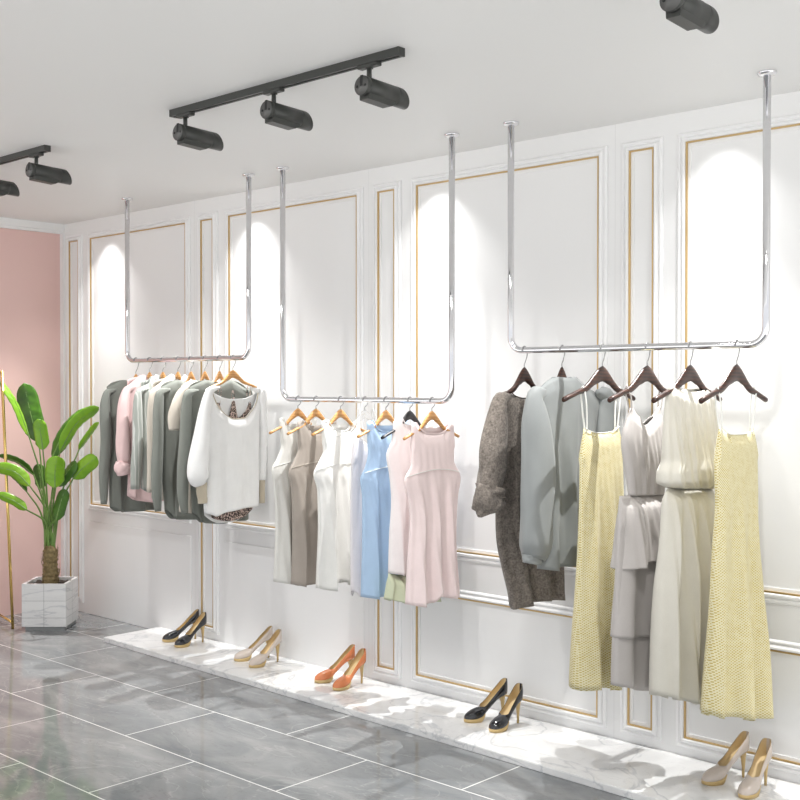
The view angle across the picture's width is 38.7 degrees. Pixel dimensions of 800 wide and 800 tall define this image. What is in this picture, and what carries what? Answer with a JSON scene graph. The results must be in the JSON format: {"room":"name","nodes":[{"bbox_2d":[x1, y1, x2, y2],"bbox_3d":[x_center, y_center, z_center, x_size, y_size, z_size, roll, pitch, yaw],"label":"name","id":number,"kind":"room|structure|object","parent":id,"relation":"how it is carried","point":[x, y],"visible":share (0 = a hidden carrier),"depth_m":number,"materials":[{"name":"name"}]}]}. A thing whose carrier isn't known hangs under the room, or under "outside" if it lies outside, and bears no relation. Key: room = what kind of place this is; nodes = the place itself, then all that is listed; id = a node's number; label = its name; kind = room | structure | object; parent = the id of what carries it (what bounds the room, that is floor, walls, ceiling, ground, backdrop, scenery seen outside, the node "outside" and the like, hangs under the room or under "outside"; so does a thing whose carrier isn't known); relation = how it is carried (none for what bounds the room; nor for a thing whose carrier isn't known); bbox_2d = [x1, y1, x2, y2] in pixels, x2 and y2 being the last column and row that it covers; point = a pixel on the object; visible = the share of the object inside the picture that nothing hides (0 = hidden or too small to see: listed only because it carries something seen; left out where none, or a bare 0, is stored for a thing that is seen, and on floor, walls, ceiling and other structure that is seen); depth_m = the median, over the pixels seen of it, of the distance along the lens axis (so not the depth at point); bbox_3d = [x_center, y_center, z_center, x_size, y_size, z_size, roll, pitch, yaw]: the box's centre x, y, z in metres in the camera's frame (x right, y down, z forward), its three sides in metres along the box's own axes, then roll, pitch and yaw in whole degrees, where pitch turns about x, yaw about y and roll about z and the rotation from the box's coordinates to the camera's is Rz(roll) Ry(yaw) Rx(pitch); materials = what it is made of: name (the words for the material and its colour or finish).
{"room":"clothing store","nodes":[
{"label":"clothing store","id":0,"kind":"room"},
{"bbox_2d":[0,228,60,615],"bbox_3d":[-3.892,0.147,8.136,0.150,3.100,3.200,1,1,43],"label":"wall","id":1,"kind":"structure","parent":0,"point":[29,260],"depth_m":9.02,"materials":[{"name":"pink paint"}]},
{"bbox_2d":[0,217,63,233],"bbox_3d":[-3.819,-1.364,8.049,0.050,0.075,3.200,1,1,43],"label":"trim","id":2,"kind":"structure","parent":1,"relation":"attached to","point":[9,223],"depth_m":9.00,"materials":[{"name":"paint"}]},
{"bbox_2d":[114,374,163,502],"bbox_3d":[-1.714,0.260,7.741,0.143,0.868,0.530,1,1,45],"label":"shirt","id":3,"kind":"object","parent":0,"point":[122,465],"visible":0.34,"depth_m":7.57,"materials":[{"name":"fabric"}]},
{"bbox_2d":[0,611,632,799],"bbox_3d":[-1.316,1.800,3.940,9.670,0.100,6.150,1,1,43],"label":"floor","id":4,"kind":"structure","parent":0,"point":[83,716],"depth_m":5.73,"materials":[{"name":"grey tile"}]},
{"bbox_2d":[0,371,13,628],"bbox_3d":[-3.009,0.737,8.585,0.076,1.911,0.462,0,1,-34],"label":"stand","id":5,"kind":"object","parent":4,"relation":"on","point":[11,621],"visible":0.84,"depth_m":8.42,"materials":[{"name":"gold metal"}]},
{"bbox_2d":[22,577,77,630],"bbox_3d":[-2.612,1.520,8.524,0.325,0.345,0.325,0,1,0],"label":"planter","id":6,"kind":"object","parent":4,"relation":"on","point":[45,607],"visible":0.85,"depth_m":8.36,"materials":[{"name":"stone"}]},
{"bbox_2d":[0,381,98,583],"bbox_3d":[-2.610,0.615,8.447,0.762,1.529,0.386,0,1,-6],"label":"leaf plant","id":7,"kind":"object","parent":6,"relation":"on","point":[27,408],"visible":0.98,"depth_m":8.43,"materials":[{"name":"green plant"}]},
{"bbox_2d":[104,627,799,799],"bbox_3d":[0.989,1.716,5.309,8.170,0.034,0.699,1,1,43],"label":"plinth","id":8,"kind":"object","parent":4,"relation":"on","point":[629,770],"visible":1,"depth_m":5.80,"materials":[{"name":"white stone"}]},
{"bbox_2d":[162,609,198,641],"bbox_3d":[-1.522,1.565,7.909,0.259,0.203,0.083,0,1,-26],"label":"pump","id":9,"kind":"object","parent":8,"relation":"on","point":[172,636],"visible":0.9,"depth_m":7.89,"materials":[{"name":"black leather"}]},
{"bbox_2d":[174,612,206,647],"bbox_3d":[-1.427,1.567,7.768,0.083,0.203,0.259,1,1,42],"label":"pump","id":10,"kind":"object","parent":8,"relation":"on","point":[184,641],"visible":1,"depth_m":7.78,"materials":[{"name":"black leather"}]},
{"bbox_2d":[234,626,272,661],"bbox_3d":[-0.947,1.572,7.359,0.259,0.203,0.083,0,1,-26],"label":"pump","id":11,"kind":"object","parent":8,"relation":"on","point":[244,655],"visible":0.95,"depth_m":7.34,"materials":[{"name":"beige leather"}]},
{"bbox_2d":[249,629,281,667],"bbox_3d":[-0.853,1.573,7.218,0.083,0.203,0.259,1,1,42],"label":"pump","id":12,"kind":"object","parent":8,"relation":"on","point":[259,661],"visible":1,"depth_m":7.24,"materials":[{"name":"beige leather"}]},
{"bbox_2d":[314,644,354,683],"bbox_3d":[-0.391,1.579,6.826,0.259,0.203,0.083,0,1,-26],"label":"pump","id":13,"kind":"object","parent":8,"relation":"on","point":[326,676],"visible":0.98,"depth_m":6.81,"materials":[{"name":"orange leather"}]},
{"bbox_2d":[332,648,365,690],"bbox_3d":[-0.297,1.580,6.685,0.083,0.203,0.259,1,1,42],"label":"pump","id":14,"kind":"object","parent":8,"relation":"on","point":[343,683],"visible":1,"depth_m":6.70,"materials":[{"name":"orange leather"}]},
{"bbox_2d":[464,678,507,722],"bbox_3d":[0.453,1.589,6.031,0.259,0.203,0.083,0,1,-26],"label":"pump","id":15,"kind":"object","parent":8,"relation":"on","point":[477,714],"visible":1,"depth_m":6.02,"materials":[{"name":"black leather"}]},
{"bbox_2d":[489,683,522,732],"bbox_3d":[0.548,1.590,5.890,0.083,0.203,0.259,1,1,42],"label":"pump","id":16,"kind":"object","parent":8,"relation":"on","point":[499,724],"visible":1,"depth_m":5.91,"materials":[{"name":"black leather"}]},
{"bbox_2d":[701,731,749,785],"bbox_3d":[1.455,1.600,5.096,0.259,0.203,0.083,0,1,-26],"label":"pump","id":17,"kind":"object","parent":8,"relation":"on","point":[716,775],"visible":1,"depth_m":5.09,"materials":[{"name":"beige leather"}]},
{"bbox_2d":[737,738,771,799],"bbox_3d":[1.546,1.602,4.959,0.083,0.203,0.259,1,1,42],"label":"pump","id":18,"kind":"object","parent":8,"relation":"on","point":[749,788],"visible":1,"depth_m":4.97,"materials":[{"name":"beige leather"}]},
{"bbox_2d":[0,0,799,223],"bbox_3d":[-1.316,-1.409,3.899,9.670,0.120,6.150,1,1,43],"label":"ceiling","id":19,"kind":"structure","parent":0,"point":[96,82],"depth_m":4.83,"materials":[{"name":"paint"}]},
{"bbox_2d":[0,145,50,164],"bbox_3d":[-2.471,-1.368,6.693,1.550,0.033,0.038,1,1,43],"label":"track","id":20,"kind":"object","parent":19,"relation":"attached to","point":[24,154],"visible":1,"depth_m":6.31,"materials":[{"name":"grey metal"}]},
{"bbox_2d":[0,180,19,196],"bbox_3d":[-2.362,-1.278,6.701,0.110,0.153,0.254,1,1,43],"label":"track spotlight","id":21,"kind":"object","parent":20,"relation":"attached to","point":[6,187],"visible":1,"depth_m":6.71,"materials":[{"name":"grey metal"}]},
{"bbox_2d":[25,152,71,184],"bbox_3d":[-1.938,-1.273,6.306,0.110,0.153,0.254,1,1,43],"label":"track spotlight","id":22,"kind":"object","parent":20,"relation":"attached to","point":[36,172],"visible":1,"depth_m":6.25,"materials":[{"name":"grey metal"}]},
{"bbox_2d":[121,173,254,362],"bbox_3d":[-1.412,-0.823,7.470,1.397,1.144,0.080,1,1,43],"label":"rail","id":23,"kind":"object","parent":19,"relation":"hanging from","point":[248,176],"visible":1,"depth_m":7.25,"materials":[{"name":"silver metal"}]},
{"bbox_2d":[147,357,152,378],"bbox_3d":[-1.701,-0.178,7.747,0.024,0.230,0.190,1,1,43],"label":"clothes hanger","id":24,"kind":"object","parent":23,"relation":"hanging from","point":[149,374],"visible":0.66,"depth_m":7.74,"materials":[{"name":"brown wood"}]},
{"bbox_2d":[160,357,165,378],"bbox_3d":[-1.588,-0.176,7.642,0.024,0.230,0.190,1,1,43],"label":"clothes hanger","id":25,"kind":"object","parent":23,"relation":"hanging from","point":[162,375],"visible":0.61,"depth_m":7.64,"materials":[{"name":"brown wood"}]},
{"bbox_2d":[130,374,169,492],"bbox_3d":[-1.602,0.231,7.634,0.482,0.807,0.142,-1,1,-44],"label":"shirt","id":26,"kind":"object","parent":25,"relation":"hanging from","point":[138,468],"visible":0.3,"depth_m":7.47,"materials":[{"name":"fabric"}]},
{"bbox_2d":[175,356,181,379],"bbox_3d":[-1.465,-0.175,7.528,0.024,0.230,0.190,1,1,43],"label":"clothes hanger","id":27,"kind":"object","parent":23,"relation":"hanging from","point":[178,376],"visible":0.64,"depth_m":7.53,"materials":[{"name":"brown wood"}]},
{"bbox_2d":[146,374,191,499],"bbox_3d":[-1.479,0.243,7.518,0.152,0.828,0.463,1,1,43],"label":"shirt","id":28,"kind":"object","parent":27,"relation":"hanging from","point":[156,384],"visible":0.12,"depth_m":7.35,"materials":[{"name":"beige fabric"}]},
{"bbox_2d":[186,356,194,381],"bbox_3d":[-1.361,-0.174,7.431,0.024,0.230,0.190,1,1,43],"label":"clothes hanger","id":29,"kind":"object","parent":23,"relation":"hanging from","point":[190,376],"visible":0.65,"depth_m":7.43,"materials":[{"name":"brown wood"}]},
{"bbox_2d":[151,380,199,519],"bbox_3d":[-1.380,0.323,7.419,0.571,0.907,0.143,-1,1,-44],"label":"jumper","id":30,"kind":"object","parent":29,"relation":"hanging from","point":[165,442],"visible":0.3,"depth_m":7.27,"materials":[{"name":"grey fabric"}]},
{"bbox_2d":[200,355,208,380],"bbox_3d":[-1.253,-0.172,7.330,0.024,0.230,0.190,1,1,43],"label":"clothes hanger","id":31,"kind":"object","parent":23,"relation":"hanging from","point":[204,375],"visible":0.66,"depth_m":7.33,"materials":[{"name":"brown wood"}]},
{"bbox_2d":[168,380,220,512],"bbox_3d":[-1.260,0.301,7.332,0.560,0.860,0.142,-1,1,-43],"label":"short sleeved top","id":32,"kind":"object","parent":31,"relation":"hanging from","point":[174,412],"visible":0.12,"depth_m":7.13,"materials":[{"name":"beige fabric"}]},
{"bbox_2d":[214,355,223,381],"bbox_3d":[-1.144,-0.171,7.228,0.024,0.230,0.190,1,1,43],"label":"clothes hanger","id":33,"kind":"object","parent":23,"relation":"hanging from","point":[219,375],"visible":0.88,"depth_m":7.22,"materials":[{"name":"brown wood"}]},
{"bbox_2d":[177,380,252,523],"bbox_3d":[-1.158,0.325,7.220,0.146,0.905,0.618,1,1,43],"label":"jumper","id":34,"kind":"object","parent":33,"relation":"hanging from","point":[192,397],"visible":0.34,"depth_m":7.06,"materials":[{"name":"grey fabric"}]},
{"bbox_2d":[212,354,257,387],"bbox_3d":[-1.041,-0.177,7.138,0.024,0.216,0.370,1,1,43],"label":"clothes hanger","id":35,"kind":"object","parent":23,"relation":"hanging from","point":[232,374],"visible":1,"depth_m":7.13,"materials":[{"name":"brown wood"}]},
{"bbox_2d":[187,386,266,522],"bbox_3d":[-1.073,0.342,7.117,0.125,0.862,0.622,1,1,38],"label":"sweater","id":36,"kind":"object","parent":35,"relation":"hanging from","point":[226,465],"visible":1,"depth_m":7.08,"materials":[{"name":"white fabric"}]},
{"bbox_2d":[211,385,252,520],"bbox_3d":[-1.054,0.326,7.162,0.042,0.862,0.331,1,1,43],"label":"camisole","id":37,"kind":"object","parent":35,"relation":"hanging from","point":[238,514],"visible":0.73,"depth_m":7.16,"materials":[{"name":"multicoloured fabric"}]},
{"bbox_2d":[169,46,404,117],"bbox_3d":[-0.534,-1.345,4.884,1.480,0.033,0.038,1,1,43],"label":"track","id":38,"kind":"object","parent":19,"relation":"attached to","point":[396,52],"visible":0.99,"depth_m":4.78,"materials":[{"name":"grey metal"}]},
{"bbox_2d":[173,112,223,150],"bbox_3d":[-0.947,-1.261,5.381,0.110,0.153,0.254,1,1,43],"label":"track spotlight","id":39,"kind":"object","parent":38,"relation":"attached to","point":[187,136],"visible":1,"depth_m":5.33,"materials":[{"name":"grey metal"}]},
{"bbox_2d":[260,87,312,130],"bbox_3d":[-0.487,-1.256,4.951,0.110,0.153,0.254,1,1,43],"label":"track spotlight","id":40,"kind":"object","parent":38,"relation":"attached to","point":[275,114],"visible":1,"depth_m":4.90,"materials":[{"name":"grey metal"}]},
{"bbox_2d":[354,61,408,109],"bbox_3d":[-0.067,-1.251,4.559,0.110,0.153,0.254,1,1,43],"label":"track spotlight","id":41,"kind":"object","parent":38,"relation":"attached to","point":[372,91],"visible":1,"depth_m":4.50,"materials":[{"name":"grey metal"}]},
{"bbox_2d":[276,132,459,403],"bbox_3d":[-0.215,-0.682,6.354,1.404,1.396,0.080,1,1,43],"label":"rail","id":42,"kind":"object","parent":19,"relation":"hanging from","point":[452,135],"visible":1,"depth_m":6.19,"materials":[{"name":"silver metal"}]},
{"bbox_2d":[269,395,311,433],"bbox_3d":[-0.603,0.084,6.721,0.024,0.223,0.427,1,1,43],"label":"clothes hanger","id":43,"kind":"object","parent":42,"relation":"hanging from","point":[297,412],"visible":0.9,"depth_m":6.70,"materials":[{"name":"brown wood"}]},
{"bbox_2d":[271,417,316,583],"bbox_3d":[-0.606,0.589,6.724,0.390,0.977,0.170,-1,1,-40],"label":"dress","id":44,"kind":"object","parent":43,"relation":"hanging from","point":[282,553],"visible":0.4,"depth_m":6.61,"materials":[{"name":"white fabric"}]},
{"bbox_2d":[287,396,325,434],"bbox_3d":[-0.489,0.086,6.615,0.024,0.223,0.427,1,1,43],"label":"clothes hanger","id":45,"kind":"object","parent":42,"relation":"hanging from","point":[315,413],"visible":0.84,"depth_m":6.59,"materials":[{"name":"brown wood"}]},
{"bbox_2d":[288,420,336,586],"bbox_3d":[-0.491,0.591,6.618,0.406,0.950,0.170,-1,1,-41],"label":"dress","id":46,"kind":"object","parent":45,"relation":"hanging from","point":[310,448],"visible":0.53,"depth_m":6.52,"materials":[{"name":"beige fabric"}]},
{"bbox_2d":[311,396,366,435],"bbox_3d":[-0.339,0.087,6.475,0.024,0.223,0.427,1,1,43],"label":"clothes hanger","id":47,"kind":"object","parent":42,"relation":"hanging from","point":[340,413],"visible":0.96,"depth_m":6.47,"materials":[{"name":"brown wood"}]},
{"bbox_2d":[313,419,360,590],"bbox_3d":[-0.341,0.586,6.482,0.408,0.960,0.170,-1,1,-43],"label":"dress","id":48,"kind":"object","parent":47,"relation":"hanging from","point":[332,473],"visible":0.73,"depth_m":6.40,"materials":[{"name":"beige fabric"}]},
{"bbox_2d":[357,396,394,437],"bbox_3d":[-0.078,0.091,6.231,0.024,0.223,0.427,1,1,43],"label":"clothes hanger","id":49,"kind":"object","parent":42,"relation":"hanging from","point":[385,414],"visible":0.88,"depth_m":6.21,"materials":[{"name":"brown wood"}]},
{"bbox_2d":[360,420,409,599],"bbox_3d":[-0.067,0.589,6.250,0.419,0.963,0.169,-1,1,-41],"label":"dress","id":50,"kind":"object","parent":49,"relation":"hanging from","point":[374,480],"visible":0.54,"depth_m":6.13,"materials":[{"name":"blue fabric"}]},
{"bbox_2d":[381,396,424,438],"bbox_3d":[0.052,0.092,6.110,0.024,0.223,0.427,1,1,43],"label":"clothes hanger","id":51,"kind":"object","parent":42,"relation":"hanging from","point":[410,415],"visible":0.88,"depth_m":6.10,"materials":[{"name":"black wood"}]},
{"bbox_2d":[384,417,440,602],"bbox_3d":[0.072,0.596,6.139,0.190,1.012,0.432,1,1,43],"label":"dress","id":52,"kind":"object","parent":51,"relation":"hanging from","point":[398,454],"visible":0.34,"depth_m":6.01,"materials":[{"name":"fabric"}]},
{"bbox_2d":[403,397,459,439],"bbox_3d":[0.168,0.093,6.002,0.024,0.223,0.427,1,1,43],"label":"clothes hanger","id":53,"kind":"object","parent":42,"relation":"hanging from","point":[431,416],"visible":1,"depth_m":6.00,"materials":[{"name":"brown wood"}]},
{"bbox_2d":[404,421,460,607],"bbox_3d":[0.175,0.591,6.020,0.182,0.957,0.449,1,1,43],"label":"dress","id":54,"kind":"object","parent":53,"relation":"hanging from","point":[432,481],"visible":1,"depth_m":5.96,"materials":[{"name":"fabric"}]},
{"bbox_2d":[503,69,776,353],"bbox_3d":[1.035,-0.794,5.186,1.411,1.144,0.080,1,1,43],"label":"rail","id":55,"kind":"object","parent":19,"relation":"hanging from","point":[766,74],"visible":1,"depth_m":4.96,"materials":[{"name":"silver metal"}]},
{"bbox_2d":[507,346,535,393],"bbox_3d":[0.611,-0.131,5.590,0.024,0.268,0.380,1,1,43],"label":"clothes hanger","id":56,"kind":"object","parent":55,"relation":"hanging from","point":[524,376],"visible":0.79,"depth_m":5.58,"materials":[{"name":"brown wood"}]},
{"bbox_2d":[471,391,564,609],"bbox_3d":[0.588,0.487,5.569,0.175,1.066,0.693,1,1,43],"label":"coat","id":57,"kind":"object","parent":56,"relation":"hanging from","point":[498,483],"visible":0.59,"depth_m":5.47,"materials":[{"name":"brown fabric"}]},
{"bbox_2d":[557,345,566,377],"bbox_3d":[0.774,-0.130,5.438,0.024,0.268,0.260,1,1,43],"label":"clothes hanger","id":58,"kind":"object","parent":55,"relation":"hanging from","point":[561,373],"visible":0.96,"depth_m":5.43,"materials":[{"name":"brown wood"}]},
{"bbox_2d":[519,377,614,570],"bbox_3d":[0.795,0.357,5.469,0.159,0.936,0.733,1,1,43],"label":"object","id":59,"kind":"object","parent":58,"relation":"hanging from","point":[552,429],"visible":0.79,"depth_m":5.33,"materials":[{"name":"fabric"}]},
{"bbox_2d":[562,344,635,401],"bbox_3d":[0.925,-0.127,5.267,0.024,0.268,0.580,1,1,43],"label":"clothes hanger","id":60,"kind":"object","parent":55,"relation":"hanging from","point":[601,374],"visible":0.93,"depth_m":5.25,"materials":[{"name":"brown wood"}]},
{"bbox_2d":[569,386,623,690],"bbox_3d":[0.930,0.643,5.286,0.226,1.417,0.383,1,1,43],"label":"dress","id":61,"kind":"object","parent":60,"relation":"hanging from","point":[601,483],"visible":0.79,"depth_m":5.18,"materials":[{"name":"fabric"}]},
{"bbox_2d":[607,342,666,402],"bbox_3d":[1.098,-0.125,5.105,0.024,0.268,0.580,1,1,43],"label":"clothes hanger","id":62,"kind":"object","parent":55,"relation":"hanging from","point":[646,374],"visible":0.89,"depth_m":5.09,"materials":[{"name":"brown wood"}]},
{"bbox_2d":[610,385,664,690],"bbox_3d":[1.086,0.611,5.104,0.458,1.356,0.232,-1,1,-45],"label":"dress","id":63,"kind":"object","parent":62,"relation":"hanging from","point":[637,526],"visible":0.83,"depth_m":5.00,"materials":[{"name":"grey fabric"}]},
{"bbox_2d":[651,341,721,402],"bbox_3d":[1.254,-0.123,4.959,0.024,0.268,0.580,1,1,43],"label":"clothes hanger","id":64,"kind":"object","parent":55,"relation":"hanging from","point":[689,374],"visible":0.93,"depth_m":4.95,"materials":[{"name":"brown wood"}]},
{"bbox_2d":[649,384,717,704],"bbox_3d":[1.266,0.639,4.980,0.238,1.419,0.568,1,1,41],"label":"dress","id":65,"kind":"object","parent":64,"relation":"hanging from","point":[681,587],"visible":0.85,"depth_m":4.85,"materials":[{"name":"beige fabric"}]},
{"bbox_2d":[698,340,767,403],"bbox_3d":[1.413,-0.122,4.811,0.024,0.268,0.580,1,1,43],"label":"clothes hanger","id":66,"kind":"object","parent":55,"relation":"hanging from","point":[735,374],"visible":1,"depth_m":4.81,"materials":[{"name":"brown wood"}]},
{"bbox_2d":[700,386,773,720],"bbox_3d":[1.419,0.659,4.830,0.230,1.440,0.497,1,1,43],"label":"dress","id":67,"kind":"object","parent":66,"relation":"hanging from","point":[737,672],"visible":1,"depth_m":4.75,"materials":[{"name":"fabric"}]},
{"bbox_3d":[1.283,-1.323,3.095,1.550,0.033,0.038,1,1,43],"label":"track","id":68,"kind":"object","parent":19,"relation":"attached to","visible":0},
{"bbox_2d":[659,0,718,33],"bbox_3d":[0.907,-1.238,3.557,0.110,0.153,0.254,1,1,43],"label":"track spotlight","id":69,"kind":"object","parent":68,"relation":"attached to","point":[689,15],"visible":1,"depth_m":3.52,"materials":[{"name":"grey metal"}]},
{"bbox_2d":[63,91,799,783],"bbox_3d":[0.731,0.173,6.112,9.670,3.100,0.150,1,1,43],"label":"wall","id":70,"kind":"structure","parent":0,"point":[555,208],"depth_m":6.22,"materials":[{"name":"white paint"}]},
{"bbox_2d":[60,234,65,576],"bbox_3d":[-2.731,0.171,9.233,0.050,3.025,0.012,1,1,43],"label":"trim","id":71,"kind":"structure","parent":70,"relation":"attached to","point":[62,250],"depth_m":9.22,"materials":[{"name":"paint"}]},
{"bbox_2d":[66,234,83,602],"bbox_3d":[-2.600,0.147,9.105,0.229,2.923,0.021,1,1,43],"label":"trim","id":72,"kind":"structure","parent":70,"relation":"attached to","point":[74,239],"depth_m":9.07,"materials":[{"name":"paint"}]},
{"bbox_2d":[87,216,190,523],"bbox_3d":[-1.972,-0.218,8.513,1.330,2.176,0.021,1,1,43],"label":"trim","id":73,"kind":"structure","parent":70,"relation":"attached to","point":[185,222],"depth_m":8.59,"materials":[{"name":"paint"}]},
{"bbox_2d":[88,521,191,632],"bbox_3d":[-1.967,1.325,8.537,1.338,0.735,0.009,1,1,43],"label":"wall panel","id":74,"kind":"object","parent":70,"relation":"attached to","point":[140,577],"depth_m":8.51,"materials":[{"name":"white paint"}]},
{"bbox_2d":[197,211,218,634],"bbox_3d":[-1.341,0.162,7.930,0.229,2.923,0.021,1,1,43],"label":"trim","id":75,"kind":"structure","parent":70,"relation":"attached to","point":[211,217],"depth_m":7.90,"materials":[{"name":"paint"}]},
{"bbox_2d":[224,187,363,534],"bbox_3d":[-0.712,-0.204,7.338,1.330,2.176,0.021,1,1,43],"label":"trim","id":76,"kind":"structure","parent":70,"relation":"attached to","point":[357,194],"depth_m":7.15,"materials":[{"name":"paint"}]},
{"bbox_2d":[225,541,363,676],"bbox_3d":[-0.708,1.340,7.362,1.338,0.735,0.009,1,1,43],"label":"wall panel","id":77,"kind":"object","parent":70,"relation":"attached to","point":[317,625],"depth_m":7.38,"materials":[{"name":"white paint"}]},
{"bbox_2d":[373,180,401,678],"bbox_3d":[-0.082,0.177,6.754,0.229,2.923,0.021,1,1,43],"label":"trim","id":78,"kind":"structure","parent":70,"relation":"attached to","point":[394,188],"depth_m":6.74,"materials":[{"name":"paint"}]},
{"bbox_2d":[411,589,606,727],"bbox_3d":[0.547,1.355,6.182,1.330,0.583,0.021,1,1,43],"label":"trim","id":79,"kind":"structure","parent":70,"relation":"attached to","point":[598,717],"depth_m":6.18,"materials":[{"name":"paint"}]},
{"bbox_2d":[411,146,607,575],"bbox_3d":[0.547,-0.189,6.162,1.330,2.176,0.021,1,1,43],"label":"trim","id":80,"kind":"structure","parent":70,"relation":"attached to","point":[599,155],"depth_m":6.05,"materials":[{"name":"paint"}]},
{"bbox_2d":[620,136,663,741],"bbox_3d":[1.178,0.192,5.578,0.229,2.923,0.021,1,1,43],"label":"trim","id":81,"kind":"structure","parent":70,"relation":"attached to","point":[654,146],"depth_m":5.55,"materials":[{"name":"paint"}]},
{"bbox_2d":[676,638,799,774],"bbox_3d":[1.807,1.369,5.006,1.330,0.583,0.021,1,1,43],"label":"trim","id":82,"kind":"structure","parent":70,"relation":"attached to","point":[789,764],"depth_m":5.29,"materials":[{"name":"paint"}]},
{"bbox_2d":[677,113,799,606],"bbox_3d":[1.807,-0.174,4.987,1.330,2.176,0.021,1,1,43],"label":"trim","id":83,"kind":"structure","parent":70,"relation":"attached to","point":[686,140],"depth_m":5.39,"materials":[{"name":"paint"}]},
{"bbox_3d":[-1.819,-0.173,7.858,0.024,0.243,0.190,1,1,43],"label":"clothes hanger","id":84,"kind":"object","parent":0,"visible":0},
{"bbox_2d":[99,380,153,511],"bbox_3d":[-1.835,0.317,7.849,0.142,0.908,0.551,1,1,43],"label":"jumper","id":85,"kind":"object","parent":84,"relation":"hanging from","point":[109,480],"visible":0.34,"depth_m":7.71,"materials":[{"name":"grey fabric"}]},
{"bbox_3d":[-0.197,0.089,6.342,0.024,0.223,0.427,1,1,43],"label":"clothes hanger","id":86,"kind":"object","parent":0,"visible":0},
{"bbox_2d":[350,408,376,596],"bbox_3d":[-0.171,0.566,6.378,0.296,1.042,0.103,-1,1,-44],"label":"dress","id":87,"kind":"object","parent":86,"relation":"hanging from","point":[359,455],"visible":0.31,"depth_m":6.28,"materials":[{"name":"fabric"}]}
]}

